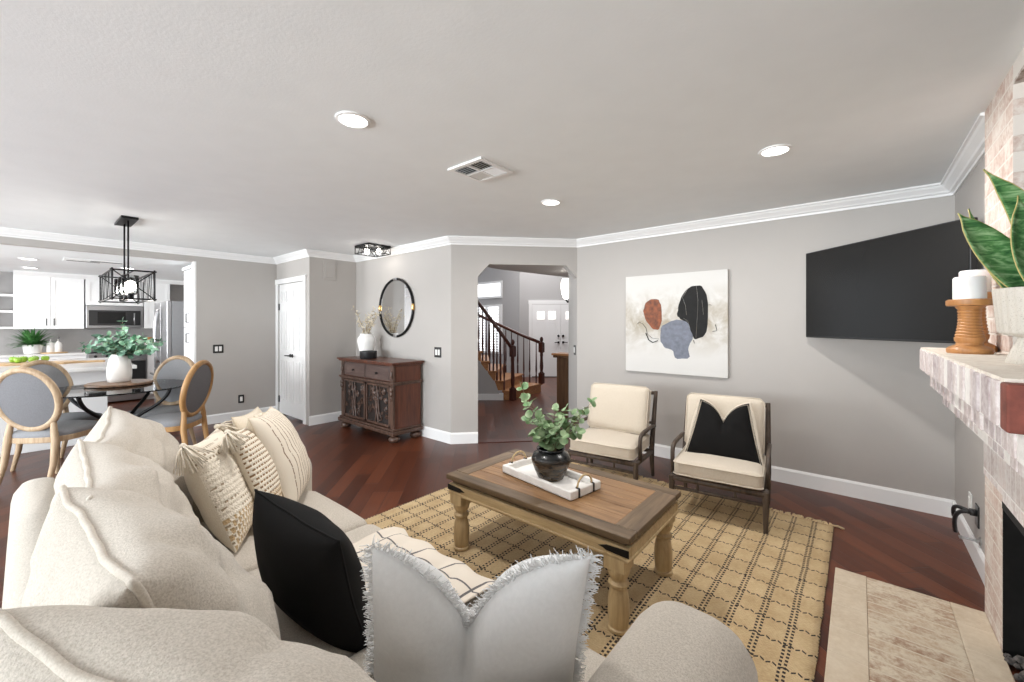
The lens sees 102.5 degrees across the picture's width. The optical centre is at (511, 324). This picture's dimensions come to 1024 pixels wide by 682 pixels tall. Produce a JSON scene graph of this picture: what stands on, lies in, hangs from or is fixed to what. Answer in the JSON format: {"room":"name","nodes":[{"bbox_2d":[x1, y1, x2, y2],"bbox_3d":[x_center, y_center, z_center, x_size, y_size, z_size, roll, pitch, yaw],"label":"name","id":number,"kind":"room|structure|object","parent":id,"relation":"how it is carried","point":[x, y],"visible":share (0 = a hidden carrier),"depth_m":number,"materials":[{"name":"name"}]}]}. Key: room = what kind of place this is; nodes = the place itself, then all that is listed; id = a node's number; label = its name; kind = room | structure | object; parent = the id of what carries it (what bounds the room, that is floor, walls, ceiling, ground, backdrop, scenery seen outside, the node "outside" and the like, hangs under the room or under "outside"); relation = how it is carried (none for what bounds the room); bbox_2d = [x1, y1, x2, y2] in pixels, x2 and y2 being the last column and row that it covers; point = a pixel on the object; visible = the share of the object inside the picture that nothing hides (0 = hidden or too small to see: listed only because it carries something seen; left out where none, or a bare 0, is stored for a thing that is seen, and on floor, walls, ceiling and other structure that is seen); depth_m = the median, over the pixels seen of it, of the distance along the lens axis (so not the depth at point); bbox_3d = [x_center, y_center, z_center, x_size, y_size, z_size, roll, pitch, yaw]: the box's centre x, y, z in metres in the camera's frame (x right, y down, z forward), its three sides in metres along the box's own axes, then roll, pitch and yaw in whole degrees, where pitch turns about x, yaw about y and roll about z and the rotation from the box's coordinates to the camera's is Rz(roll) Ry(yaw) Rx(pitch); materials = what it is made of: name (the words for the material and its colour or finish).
{"room":"living room","nodes":[
{"label":"living room","id":0,"kind":"room"},
{"bbox_2d":[0,271,183,353],"bbox_3d":[-9.186,0.270,6.064,0.140,2.285,7.800,0,0,40],"label":"wall","id":1,"kind":"structure","parent":0,"point":[70,339],"depth_m":7.29,"materials":[{"name":"grey tile"}]},
{"bbox_2d":[13,275,83,328],"bbox_3d":[-7.963,-0.360,7.080,0.405,0.885,0.800,0,0,40],"label":"upper cabinet","id":2,"kind":"object","parent":1,"relation":"attached to","point":[38,302],"visible":1,"depth_m":6.94,"materials":[{"name":"white paint"}]},
{"bbox_2d":[84,279,142,306],"bbox_3d":[-7.458,-0.573,7.700,0.376,0.460,0.770,0,0,40],"label":"upper cabinet","id":3,"kind":"object","parent":1,"relation":"attached to","point":[91,287],"visible":0.6,"depth_m":7.41,"materials":[{"name":"white paint"}]},
{"bbox_2d":[84,305,142,327],"bbox_3d":[-7.439,-0.133,7.685,0.415,0.410,0.760,0,0,40],"label":"microwave","id":4,"kind":"object","parent":3,"relation":"attached to","point":[95,316],"visible":1,"depth_m":7.54,"materials":[{"name":"metal"}]},
{"bbox_2d":[142,283,169,327],"bbox_3d":[-7.077,-0.360,8.151,0.376,0.885,0.390,0,0,40],"label":"upper cabinet","id":5,"kind":"object","parent":1,"relation":"attached to","point":[162,290],"visible":0.5,"depth_m":7.97,"materials":[{"name":"white paint"}]},
{"bbox_2d":[0,244,191,280],"bbox_3d":[-7.760,-0.923,4.859,3.875,0.100,7.800,0,0,40],"label":"ceiling","id":6,"kind":"structure","parent":0,"point":[50,260],"depth_m":5.91,"materials":[{"name":"white paint"}]},
{"bbox_2d":[13,270,183,284],"bbox_3d":[-7.290,-0.835,7.582,0.065,0.075,2.435,0,0,40],"label":"crown molding","id":7,"kind":"structure","parent":6,"relation":"attached to","point":[15,272],"depth_m":7.15,"materials":[{"name":"white paint"}]},
{"bbox_2d":[0,236,276,414],"bbox_3d":[-6.252,0.192,3.549,0.120,2.440,7.747,0,0,40],"label":"wall","id":8,"kind":"structure","parent":0,"point":[236,300],"depth_m":6.01,"materials":[{"name":"beige paint"}]},
{"bbox_2d":[0,227,275,263],"bbox_3d":[-6.174,-0.984,3.483,0.082,0.088,7.747,0,0,40],"label":"crown molding","id":9,"kind":"structure","parent":8,"relation":"attached to","point":[5,232],"depth_m":5.08,"materials":[{"name":"white paint"}]},
{"bbox_2d":[192,261,195,426],"bbox_3d":[-4.422,0.273,5.713,0.126,2.279,0.025,0,0,40],"label":"door frame","id":10,"kind":"structure","parent":8,"relation":"attached to","point":[194,262],"depth_m":5.67,"materials":[{"name":"white paint"}]},
{"bbox_2d":[197,406,275,425],"bbox_3d":[-4.030,1.347,6.071,0.015,0.130,1.027,0,0,40],"label":"baseboard","id":11,"kind":"structure","parent":8,"relation":"attached to","point":[215,418],"depth_m":5.94,"materials":[{"name":"white paint"}]},
{"bbox_2d":[277,258,305,413],"bbox_3d":[-3.315,0.192,6.217,1.159,2.440,0.120,0,0,40],"label":"wall","id":12,"kind":"structure","parent":0,"point":[294,268],"depth_m":6.18,"materials":[{"name":"beige paint"}]},
{"bbox_2d":[278,283,291,415],"bbox_3d":[-3.476,0.382,6.281,0.465,1.991,0.084,0,0,40],"label":"door","id":13,"kind":"structure","parent":12,"relation":"in","point":[285,290],"depth_m":6.28,"materials":[{"name":"white paint"}]},
{"bbox_2d":[275,275,306,424],"bbox_3d":[-3.308,0.360,6.116,1.084,2.105,0.024,0,0,40],"label":"trim","id":14,"kind":"structure","parent":12,"relation":"attached to","point":[303,278],"depth_m":5.80,"materials":[{"name":"white paint"}]},
{"bbox_2d":[289,281,302,419],"bbox_3d":[-3.118,0.382,5.978,0.465,1.991,0.084,0,0,40],"label":"door","id":15,"kind":"structure","parent":12,"relation":"in","point":[297,287],"depth_m":6.00,"materials":[{"name":"white paint"}]},
{"bbox_2d":[306,257,355,424],"bbox_3d":[-2.642,0.192,6.023,0.120,2.440,0.693,0,0,40],"label":"wall","id":16,"kind":"structure","parent":0,"point":[330,319],"depth_m":5.90,"materials":[{"name":"beige paint"}]},
{"bbox_2d":[309,411,340,425],"bbox_3d":[-2.595,1.347,5.973,0.015,0.130,0.708,0,0,40],"label":"baseboard","id":17,"kind":"structure","parent":16,"relation":"attached to","point":[328,417],"depth_m":5.87,"materials":[{"name":"white paint"}]},
{"bbox_2d":[306,249,355,261],"bbox_3d":[-2.591,-0.984,5.926,0.082,0.088,0.775,0,0,40],"label":"crown molding","id":18,"kind":"structure","parent":16,"relation":"attached to","point":[312,253],"depth_m":5.90,"materials":[{"name":"white paint"}]},
{"bbox_2d":[356,245,450,432],"bbox_3d":[-1.552,0.192,5.634,2.286,2.440,0.120,0,0,40],"label":"wall","id":19,"kind":"structure","parent":0,"point":[427,272],"depth_m":5.17,"materials":[{"name":"beige paint"}]},
{"bbox_2d":[378,278,414,337],"bbox_3d":[-1.569,-0.223,5.543,0.807,0.807,0.039,0,0,40],"label":"round mirror","id":20,"kind":"object","parent":19,"relation":"attached to","point":[396,306],"visible":0.98,"depth_m":5.54,"materials":[{"name":"black metal"}]},
{"bbox_2d":[354,236,450,261],"bbox_3d":[-1.559,-0.984,5.507,2.200,0.088,0.082,0,0,40],"label":"crown molding","id":21,"kind":"structure","parent":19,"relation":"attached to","point":[441,241],"depth_m":5.28,"materials":[{"name":"white paint"}]},
{"bbox_2d":[419,425,450,443],"bbox_3d":[-1.548,1.347,5.542,2.172,0.130,0.015,0,0,40],"label":"baseboard","id":22,"kind":"structure","parent":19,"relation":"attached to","point":[439,435],"depth_m":5.00,"materials":[{"name":"white paint"}]},
{"bbox_2d":[478,360,498,393],"bbox_3d":[-0.658,0.714,7.646,0.918,1.396,0.010,0,0,0],"label":"wall","id":23,"kind":"structure","parent":0,"point":[486,384],"depth_m":7.64,"materials":[{"name":"grey paint"}]},
{"bbox_2d":[478,267,519,372],"bbox_3d":[-1.313,-0.438,12.333,4.070,3.700,0.120,0,0,40],"label":"wall","id":24,"kind":"structure","parent":0,"point":[510,300],"depth_m":11.22,"materials":[{"name":"grey paint"}]},
{"bbox_2d":[478,280,501,298],"bbox_3d":[-0.708,-0.968,11.723,1.140,0.480,0.030,0,0,40],"label":"window","id":25,"kind":"structure","parent":24,"relation":"attached to","point":[492,289],"depth_m":11.65,"materials":[{"name":"white glass"}]},
{"bbox_2d":[479,304,501,353],"bbox_3d":[-0.718,0.137,11.711,1.140,1.370,0.062,0,0,40],"label":"window","id":26,"kind":"structure","parent":24,"relation":"attached to","point":[495,311],"depth_m":11.60,"materials":[{"name":"white glass"}]},
{"bbox_2d":[0,377,1019,681],"bbox_3d":[-1.761,1.462,5.352,12.800,0.100,17.100,0,0,40],"label":"floor","id":27,"kind":"structure","parent":0,"point":[357,468],"depth_m":3.47,"materials":[{"name":"brown wood"}]},
{"bbox_2d":[0,355,86,361],"bbox_3d":[-8.120,0.973,6.685,0.676,0.878,1.625,0,0,40],"label":"base cabinet","id":28,"kind":"object","parent":27,"relation":"on","point":[76,356],"visible":0.13,"depth_m":6.87,"materials":[{"name":"white paint"}]},
{"bbox_2d":[0,351,86,358],"bbox_3d":[-8.116,0.512,6.683,0.685,0.040,1.626,0,0,40],"label":"countertop","id":29,"kind":"structure","parent":28,"relation":"on","point":[72,353],"depth_m":6.74,"materials":[{"name":"white stone"}]},
{"bbox_2d":[4,328,56,347],"bbox_3d":[-7.931,0.225,6.826,0.590,0.363,0.680,0,0,40],"label":"leafy plant","id":30,"kind":"object","parent":29,"relation":"on","point":[29,338],"visible":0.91,"depth_m":6.75,"materials":[{"name":"green plant"}]},
{"bbox_2d":[0,367,97,485],"bbox_3d":[-4.162,0.889,3.715,0.520,1.056,0.556,0,0,-6],"label":"dining chair","id":31,"kind":"object","parent":27,"relation":"on","point":[31,402],"visible":0.85,"depth_m":3.51,"materials":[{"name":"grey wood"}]},
{"bbox_2d":[10,360,102,473],"bbox_3d":[-4.531,0.889,4.120,0.556,1.056,0.520,0,0,6],"label":"dining chair","id":32,"kind":"object","parent":27,"relation":"on","point":[56,372],"visible":0.27,"depth_m":4.19,"materials":[{"name":"brown wood"}]},
{"bbox_2d":[0,357,136,456],"bbox_3d":[-5.993,0.951,4.582,1.830,0.922,2.460,0,0,40],"label":"base cabinet","id":33,"kind":"object","parent":27,"relation":"on","point":[80,373],"visible":0.23,"depth_m":4.81,"materials":[{"name":"white paint"}]},
{"bbox_2d":[0,357,136,374],"bbox_3d":[-5.993,0.511,4.582,1.830,0.042,2.460,0,0,40],"label":"countertop","id":34,"kind":"structure","parent":33,"relation":"on","point":[90,366],"depth_m":4.76,"materials":[{"name":"white stone"}]},
{"bbox_2d":[84,350,146,401],"bbox_3d":[-7.307,0.932,7.580,0.752,0.900,0.770,0,0,40],"label":"range","id":35,"kind":"object","parent":27,"relation":"on","point":[140,372],"visible":0.33,"depth_m":7.54,"materials":[{"name":"metal"}]},
{"bbox_2d":[131,359,145,378],"bbox_3d":[-7.045,0.859,7.358,0.064,0.447,0.740,0,0,40],"label":"oven","id":36,"kind":"object","parent":35,"relation":"in","point":[140,372],"depth_m":7.58,"materials":[{"name":"metal"}]},
{"bbox_2d":[58,379,183,418],"bbox_3d":[-3.927,1.023,4.106,1.148,0.791,1.148,0,0,40],"label":"dining table","id":37,"kind":"object","parent":27,"relation":"on","point":[78,392],"visible":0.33,"depth_m":4.01,"materials":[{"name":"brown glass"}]},
{"bbox_2d":[84,379,153,387],"bbox_3d":[-4.068,0.613,4.265,0.524,0.026,0.524,0,0,40],"label":"round board","id":38,"kind":"object","parent":37,"relation":"on","point":[134,382],"visible":0.91,"depth_m":4.16,"materials":[{"name":"brown wood"}]},
{"bbox_2d":[106,354,131,382],"bbox_3d":[-4.099,0.457,4.290,0.198,0.285,0.198,0,0,40],"label":"vase","id":39,"kind":"object","parent":38,"relation":"on","point":[119,368],"visible":0.91,"depth_m":4.22,"materials":[{"name":"white ceramic"}]},
{"bbox_2d":[78,318,165,358],"bbox_3d":[-4.109,0.148,4.285,0.851,0.456,0.394,0,0,0],"label":"greenery","id":40,"kind":"object","parent":39,"relation":"in","point":[122,345],"visible":0.99,"depth_m":4.26,"materials":[{"name":"green plant"}]},
{"bbox_2d":[127,355,196,444],"bbox_3d":[-3.880,0.889,4.525,0.520,1.056,0.556,0,0,2],"label":"dining chair","id":41,"kind":"object","parent":27,"relation":"on","point":[177,367],"visible":0.45,"depth_m":4.71,"materials":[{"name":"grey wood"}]},
{"bbox_2d":[150,301,185,404],"bbox_3d":[-5.375,0.517,6.870,0.960,1.750,0.948,0,0,40],"label":"refrigerator","id":42,"kind":"object","parent":27,"relation":"on","point":[168,324],"visible":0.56,"depth_m":6.38,"materials":[{"name":"metal"}]},
{"bbox_2d":[144,360,213,444],"bbox_3d":[-3.378,0.889,4.113,0.556,1.056,0.520,0,0,-11],"label":"dining chair","id":43,"kind":"object","parent":27,"relation":"on","point":[196,387],"visible":0.77,"depth_m":4.06,"materials":[{"name":"grey fabric"}]},
{"bbox_2d":[182,264,191,359],"bbox_3d":[-4.436,0.287,6.213,0.542,2.250,0.819,0,0,40],"label":"pantry cabinet","id":44,"kind":"object","parent":27,"relation":"on","point":[187,270],"visible":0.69,"depth_m":5.95,"materials":[{"name":"white paint"}]},
{"bbox_2d":[0,406,757,681],"bbox_3d":[-0.754,0.905,1.401,2.625,1.015,1.276,0,0,40],"label":"sofa","id":45,"kind":"object","parent":27,"relation":"on","point":[114,572],"visible":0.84,"depth_m":0.86,"materials":[{"name":"beige fabric"}]},
{"bbox_2d":[50,441,199,522],"bbox_3d":[-1.232,0.696,1.331,0.700,0.580,0.335,1,25,42],"label":"cushion","id":46,"kind":"object","parent":45,"relation":"on","point":[96,470],"depth_m":1.25,"materials":[{"name":"beige fabric"}]},
{"bbox_2d":[83,408,192,509],"bbox_3d":[-1.649,0.689,1.814,0.350,0.580,0.700,-30,22,-36],"label":"cushion","id":47,"kind":"object","parent":45,"relation":"on","point":[147,438],"depth_m":1.77,"materials":[{"name":"beige fabric"}]},
{"bbox_2d":[22,487,280,639],"bbox_3d":[-0.825,0.689,0.967,0.680,0.580,0.351,0,26,36],"label":"cushion","id":48,"kind":"object","parent":45,"relation":"on","point":[96,547],"depth_m":0.85,"materials":[{"name":"beige fabric"}]},
{"bbox_2d":[0,605,375,681],"bbox_3d":[-0.361,0.692,0.578,0.800,0.580,0.330,1,28,23],"label":"cushion","id":49,"kind":"object","parent":45,"relation":"on","point":[47,643],"depth_m":0.56,"materials":[{"name":"beige fabric"}]},
{"bbox_2d":[173,420,253,552],"bbox_3d":[-1.306,0.717,1.881,0.267,0.491,0.675,0,0,-19],"label":"woven pillow","id":50,"kind":"object","parent":45,"relation":"on","point":[214,479],"visible":0.86,"depth_m":1.69,"materials":[{"name":"beige fabric"}]},
{"bbox_2d":[220,412,281,498],"bbox_3d":[-1.240,0.697,2.043,0.220,0.472,0.622,0,0,-18],"label":"pillow","id":51,"kind":"object","parent":45,"relation":"on","point":[257,467],"visible":0.45,"depth_m":1.86,"materials":[{"name":"beige fabric"}]},
{"bbox_2d":[246,407,309,500],"bbox_3d":[-1.236,0.698,2.192,0.281,0.497,0.487,0,0,-19],"label":"striped pillow","id":52,"kind":"object","parent":45,"relation":"on","point":[278,435],"visible":0.72,"depth_m":2.05,"materials":[{"name":"beige fabric"}]},
{"bbox_2d":[200,491,366,571],"bbox_3d":[-1.235,1.042,1.869,0.612,0.213,0.940,0,0,40],"label":"seat cushion","id":53,"kind":"object","parent":45,"relation":"on","point":[345,519],"depth_m":2.00,"materials":[{"name":"beige fabric"}]},
{"bbox_2d":[252,489,370,652],"bbox_3d":[-0.629,0.767,1.285,0.477,0.466,0.249,0,0,29],"label":"pillow","id":54,"kind":"object","parent":45,"relation":"on","point":[311,569],"visible":0.93,"depth_m":1.17,"materials":[{"name":"fabric"}]},
{"bbox_2d":[248,524,380,657],"bbox_3d":[-0.735,1.043,1.446,0.682,0.212,0.940,0,0,40],"label":"seat cushion","id":55,"kind":"object","parent":45,"relation":"on","point":[290,631],"depth_m":1.27,"materials":[{"name":"fabric"}]},
{"bbox_2d":[353,527,494,620],"bbox_3d":[-0.404,1.033,1.546,0.654,0.280,0.482,0,0,40],"label":"pillow","id":56,"kind":"object","parent":45,"relation":"on","point":[467,583],"visible":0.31,"depth_m":1.60,"materials":[{"name":"white fabric"}]},
{"bbox_2d":[358,535,602,681],"bbox_3d":[-0.105,0.758,1.024,0.628,0.575,0.271,0,0,5],"label":"fringed pillow","id":57,"kind":"object","parent":45,"relation":"on","point":[526,626],"visible":0.99,"depth_m":0.92,"materials":[{"name":"fabric"}]},
{"bbox_2d":[337,356,423,442],"bbox_3d":[-1.753,0.933,5.392,1.330,0.958,0.461,0,0,40],"label":"sideboard","id":58,"kind":"object","parent":27,"relation":"on","point":[382,395],"visible":1,"depth_m":5.09,"materials":[{"name":"brown wood"}]},
{"bbox_2d":[357,333,375,350],"bbox_3d":[-1.998,0.292,5.644,0.240,0.325,0.240,0,0,40],"label":"vase","id":59,"kind":"object","parent":58,"relation":"on","point":[366,342],"visible":0.83,"depth_m":5.55,"materials":[{"name":"ceramic"}]},
{"bbox_2d":[478,300,544,400],"bbox_3d":[-1.205,0.165,8.531,3.439,2.495,1.599,0,0,24],"label":"staircase","id":60,"kind":"structure","parent":27,"relation":"on","point":[506,382],"depth_m":7.65,"materials":[{"name":"brown wood"}]},
{"bbox_2d":[551,352,568,409],"bbox_3d":[1.147,0.950,6.711,1.025,0.925,0.290,0,0,40],"label":"wall post","id":61,"kind":"object","parent":27,"relation":"on","point":[562,357],"visible":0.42,"depth_m":6.84,"materials":[{"name":"brown wood"}]},
{"bbox_2d":[365,459,844,681],"bbox_3d":[0.333,1.404,2.566,2.653,0.016,3.036,0,0,40],"label":"area rug","id":62,"kind":"object","parent":27,"relation":"on","point":[769,589],"visible":0.36,"depth_m":2.42,"materials":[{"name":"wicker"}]},
{"bbox_2d":[446,449,680,635],"bbox_3d":[0.269,1.168,2.444,1.215,0.462,0.680,0,0,40],"label":"coffee table","id":63,"kind":"object","parent":62,"relation":"on","point":[618,520],"visible":0.91,"depth_m":2.18,"materials":[{"name":"brown wood"}]},
{"bbox_2d":[503,450,600,500],"bbox_3d":[0.223,0.880,2.470,0.260,0.114,0.585,0,0,-41],"label":"serving tray","id":64,"kind":"object","parent":63,"relation":"on","point":[574,485],"visible":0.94,"depth_m":2.38,"materials":[{"name":"white wood"}]},
{"bbox_2d":[531,445,569,481],"bbox_3d":[0.233,0.831,2.468,0.234,0.183,0.234,0,0,40],"label":"pot","id":65,"kind":"object","parent":64,"relation":"on","point":[550,466],"visible":0.88,"depth_m":2.39,"materials":[{"name":"black ceramic"}]},
{"bbox_2d":[516,382,596,451],"bbox_3d":[0.267,0.578,2.459,0.488,0.471,0.218,0,0,6],"label":"bunch","id":66,"kind":"object","parent":65,"relation":"in","point":[551,437],"visible":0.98,"depth_m":2.44,"materials":[{"name":"green plant"}]},
{"bbox_2d":[566,382,657,479],"bbox_3d":[0.930,0.989,3.780,0.655,0.827,0.705,0,0,33],"label":"armchair","id":67,"kind":"object","parent":62,"relation":"on","point":[619,422],"visible":0.94,"depth_m":3.75,"materials":[{"name":"beige fabric"}]},
{"bbox_2d":[570,427,649,460],"bbox_3d":[0.890,1.063,3.719,0.572,0.147,0.553,0,0,33],"label":"seat cushion","id":68,"kind":"object","parent":67,"relation":"on","point":[598,443],"depth_m":3.55,"materials":[{"name":"beige fabric"}]},
{"bbox_2d":[588,383,649,432],"bbox_3d":[1.012,0.793,3.906,0.557,0.425,0.215,0,0,33],"label":"cushion","id":69,"kind":"object","parent":67,"relation":"on","point":[619,408],"depth_m":3.84,"materials":[{"name":"beige fabric"}]},
{"bbox_2d":[669,392,771,533],"bbox_3d":[1.623,0.989,3.182,0.655,0.827,0.705,0,0,33],"label":"armchair","id":70,"kind":"object","parent":62,"relation":"on","point":[734,475],"visible":0.69,"depth_m":2.99,"materials":[{"name":"beige fabric"}]},
{"bbox_2d":[674,448,764,489],"bbox_3d":[1.583,1.063,3.120,0.572,0.147,0.553,0,0,33],"label":"seat cushion","id":71,"kind":"object","parent":70,"relation":"on","point":[715,471],"depth_m":2.92,"materials":[{"name":"beige fabric"}]},
{"bbox_2d":[684,397,763,466],"bbox_3d":[1.618,0.815,3.152,0.552,0.446,0.186,0,0,33],"label":"pillow","id":72,"kind":"object","parent":70,"relation":"on","point":[736,436],"visible":0.86,"depth_m":3.10,"materials":[{"name":"fabric"}]},
{"bbox_2d":[685,394,763,452],"bbox_3d":[1.704,0.793,3.308,0.557,0.425,0.215,0,0,33],"label":"cushion","id":73,"kind":"object","parent":70,"relation":"on","point":[724,403],"depth_m":3.28,"materials":[{"name":"beige fabric"}]},
{"bbox_2d":[824,567,1014,681],"bbox_3d":[1.520,1.399,1.520,0.569,0.026,1.685,0,0,40],"label":"hearth","id":74,"kind":"object","parent":27,"relation":"on","point":[879,631],"visible":1,"depth_m":1.81,"materials":[{"name":"beige tile"}]},
{"bbox_2d":[920,47,1023,681],"bbox_3d":[1.895,0.197,1.312,0.719,2.450,1.701,0,0,40],"label":"fireplace","id":75,"kind":"object","parent":27,"relation":"on","point":[985,392],"visible":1,"depth_m":1.69,"materials":[{"name":"brick"}]},
{"bbox_2d":[945,298,994,354],"bbox_3d":[1.915,0.009,1.720,0.139,0.226,0.139,0,0,40],"label":"candlestick","id":76,"kind":"object","parent":75,"relation":"on","point":[969,338],"visible":1,"depth_m":1.69,"materials":[{"name":"brown wood"}]},
{"bbox_2d":[952,275,986,299],"bbox_3d":[1.915,-0.154,1.720,0.098,0.100,0.098,0,0,40],"label":"pillar candle","id":77,"kind":"object","parent":76,"relation":"on","point":[966,287],"visible":0.94,"depth_m":1.69,"materials":[{"name":"white wax"}]},
{"bbox_2d":[921,347,1023,382],"bbox_3d":[1.748,0.180,1.469,0.275,0.115,1.652,0,0,40],"label":"mantel shelf","id":78,"kind":"object","parent":75,"relation":"attached to","point":[942,366],"depth_m":1.38,"materials":[{"name":"beige stone"}]},
{"bbox_2d":[991,287,1023,364],"bbox_3d":[1.610,0.006,1.238,0.215,0.233,0.214,0,0,40],"label":"plant pot","id":79,"kind":"object","parent":75,"relation":"on","point":[1008,303],"visible":1,"depth_m":1.25,"materials":[{"name":"ceramic"}]},
{"bbox_2d":[957,169,1023,287],"bbox_3d":[1.548,-0.281,1.258,0.307,0.463,0.094,0,0,17],"label":"snake plant","id":80,"kind":"object","parent":79,"relation":"on","point":[1002,256],"visible":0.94,"depth_m":1.27,"materials":[{"name":"green plant"}]},
{"bbox_2d":[0,0,1023,257],"bbox_3d":[-2.340,-1.078,1.511,8.725,0.100,9.687,0,0,40],"label":"ceiling","id":81,"kind":"structure","parent":0,"point":[211,124],"depth_m":1.99,"materials":[{"name":"white paint"}]},
{"bbox_2d":[98,215,156,303],"bbox_3d":[-3.817,-0.623,4.066,0.930,0.810,0.320,0,0,40],"label":"pendant light","id":82,"kind":"object","parent":81,"relation":"hanging from","point":[123,289],"visible":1,"depth_m":3.98,"materials":[{"name":"black metal"}]},
{"bbox_2d":[335,111,370,128],"bbox_3d":[-0.797,-1.022,2.062,0.170,0.009,0.170,0,0,40],"label":"recessed light","id":83,"kind":"object","parent":81,"relation":"in","point":[351,119],"visible":1,"depth_m":2.06,"materials":[{"name":"white paint"}]},
{"bbox_2d":[339,114,366,126],"bbox_3d":[-0.797,-1.024,2.062,0.134,0.002,0.134,0,0,25],"label":"diffuser","id":84,"kind":"object","parent":83,"relation":"attached to","point":[348,120],"depth_m":2.06,"materials":[{"name":"white plastic"}]},
{"bbox_2d":[355,243,390,256],"bbox_3d":[-1.828,-0.971,5.396,0.332,0.113,0.332,0,0,40],"label":"flush ceiling light","id":85,"kind":"object","parent":81,"relation":"attached to","point":[377,248],"visible":1,"depth_m":5.37,"materials":[{"name":"black metal"}]},
{"bbox_2d":[448,157,513,182],"bbox_3d":[-0.208,-1.022,2.736,0.310,0.013,0.310,0,0,40],"label":"ceiling vent","id":86,"kind":"object","parent":81,"relation":"in","point":[480,169],"visible":1,"depth_m":2.72,"materials":[{"name":"white metal"}]},
{"bbox_2d":[758,144,791,156],"bbox_3d":[1.552,-1.022,2.424,0.170,0.009,0.170,0,0,40],"label":"recessed light","id":87,"kind":"object","parent":81,"relation":"in","point":[774,150],"visible":1,"depth_m":2.42,"materials":[{"name":"white paint"}]},
{"bbox_2d":[451,245,576,432],"bbox_3d":[0.032,0.192,5.016,1.530,2.440,0.140,0,0,-7],"label":"wall","id":88,"kind":"structure","parent":0,"point":[468,262],"depth_m":4.88,"materials":[{"name":"beige paint"}]},
{"bbox_2d":[451,432,477,443],"bbox_3d":[-0.564,1.347,4.862,0.321,0.130,0.015,0,0,-7],"label":"baseboard opening","id":89,"kind":"structure","parent":88,"relation":"attached to","point":[463,437],"depth_m":4.86,"materials":[{"name":"white paint"}]},
{"bbox_2d":[448,236,576,247],"bbox_3d":[0.029,-0.984,4.904,1.564,0.088,0.082,0,0,-7],"label":"crown molding","id":90,"kind":"structure","parent":88,"relation":"attached to","point":[454,240],"depth_m":4.90,"materials":[{"name":"white paint"}]},
{"bbox_2d":[488,266,568,276],"bbox_3d":[0.611,-0.968,5.547,2.446,0.499,1.063,0,0,-30],"label":"ceiling","id":91,"kind":"structure","parent":0,"point":[554,271],"depth_m":5.40,"materials":[{"name":"beige paint"}]},
{"bbox_2d":[520,272,568,376],"bbox_3d":[2.687,-0.438,11.046,5.000,3.700,0.120,0,0,0],"label":"wall","id":92,"kind":"structure","parent":0,"point":[533,286],"depth_m":10.99,"materials":[{"name":"grey paint"}]},
{"bbox_2d":[528,300,568,376],"bbox_3d":[1.300,0.387,10.973,1.725,2.050,0.025,0,0,0],"label":"door frame","id":93,"kind":"structure","parent":92,"relation":"attached to","point":[530,302],"depth_m":10.96,"materials":[{"name":"white paint"}]},
{"bbox_2d":[532,304,560,375],"bbox_3d":[0.917,0.432,10.943,0.760,1.920,0.115,0,0,0],"label":"door","id":94,"kind":"structure","parent":93,"relation":"attached to","point":[546,318],"depth_m":10.96,"materials":[{"name":"white paint"}]},
{"bbox_2d":[561,304,568,352],"bbox_3d":[1.682,0.432,10.943,0.760,1.920,0.115,0,0,0],"label":"door","id":95,"kind":"structure","parent":93,"relation":"attached to","point":[564,307],"depth_m":10.96,"materials":[{"name":"white paint"}]},
{"bbox_2d":[577,195,954,499],"bbox_3d":[2.097,0.192,4.024,3.296,2.440,0.120,0,0,40],"label":"wall","id":96,"kind":"structure","parent":0,"point":[863,411],"depth_m":3.62,"materials":[{"name":"beige paint"}]},
{"bbox_2d":[569,274,576,432],"bbox_3d":[0.915,0.192,5.214,0.281,2.440,0.484,0,0,-6],"label":"wall","id":97,"kind":"structure","parent":96,"relation":"attached to","point":[572,282],"depth_m":5.25,"materials":[{"name":"beige paint"}]},
{"bbox_2d":[626,269,728,377],"bbox_3d":[1.672,-0.005,4.266,1.035,1.045,0.055,0,0,40],"label":"painting","id":98,"kind":"object","parent":96,"relation":"attached to","point":[677,323],"visible":1,"depth_m":4.21,"materials":[{"name":"white fabric"}]},
{"bbox_2d":[576,183,952,247],"bbox_3d":[1.986,-0.984,3.986,3.176,0.088,0.082,0,0,40],"label":"crown molding","id":99,"kind":"structure","parent":96,"relation":"attached to","point":[936,190],"depth_m":3.62,"materials":[{"name":"white paint"}]},
{"bbox_2d":[642,444,953,517],"bbox_3d":[2.008,1.347,4.011,3.176,0.130,0.015,0,0,40],"label":"baseboard","id":100,"kind":"structure","parent":96,"relation":"attached to","point":[934,505],"depth_m":3.33,"materials":[{"name":"white paint"}]},
{"bbox_2d":[955,155,984,554],"bbox_3d":[2.797,0.192,2.393,0.120,2.440,1.467,0,0,40],"label":"wall","id":101,"kind":"structure","parent":0,"point":[969,448],"depth_m":2.55,"materials":[{"name":"beige paint"}]},
{"bbox_2d":[806,217,977,342],"bbox_3d":[2.750,-0.245,2.915,0.430,0.715,1.201,0,0,-3],"label":"television","id":102,"kind":"object","parent":101,"relation":"attached to","point":[894,287],"visible":0.76,"depth_m":2.76,"materials":[{"name":"black plastic"}]},
{"bbox_2d":[940,112,984,194],"bbox_3d":[2.752,-0.984,2.496,0.082,0.088,1.367,0,0,40],"label":"crown molding","id":103,"kind":"structure","parent":101,"relation":"attached to","point":[971,152],"depth_m":2.42,"materials":[{"name":"white paint"}]},
{"bbox_2d":[951,503,979,532],"bbox_3d":[2.713,1.168,2.461,0.078,0.216,0.167,0,0,-10],"label":"pipe","id":104,"kind":"object","parent":101,"relation":"attached to","point":[975,512],"visible":1,"depth_m":2.45,"materials":[{"name":"black plastic"}]},
{"bbox_2d":[952,500,984,585],"bbox_3d":[2.778,1.347,2.475,0.015,0.130,1.367,0,0,40],"label":"baseboard","id":105,"kind":"structure","parent":101,"relation":"attached to","point":[976,553],"depth_m":2.48,"materials":[{"name":"white paint"}]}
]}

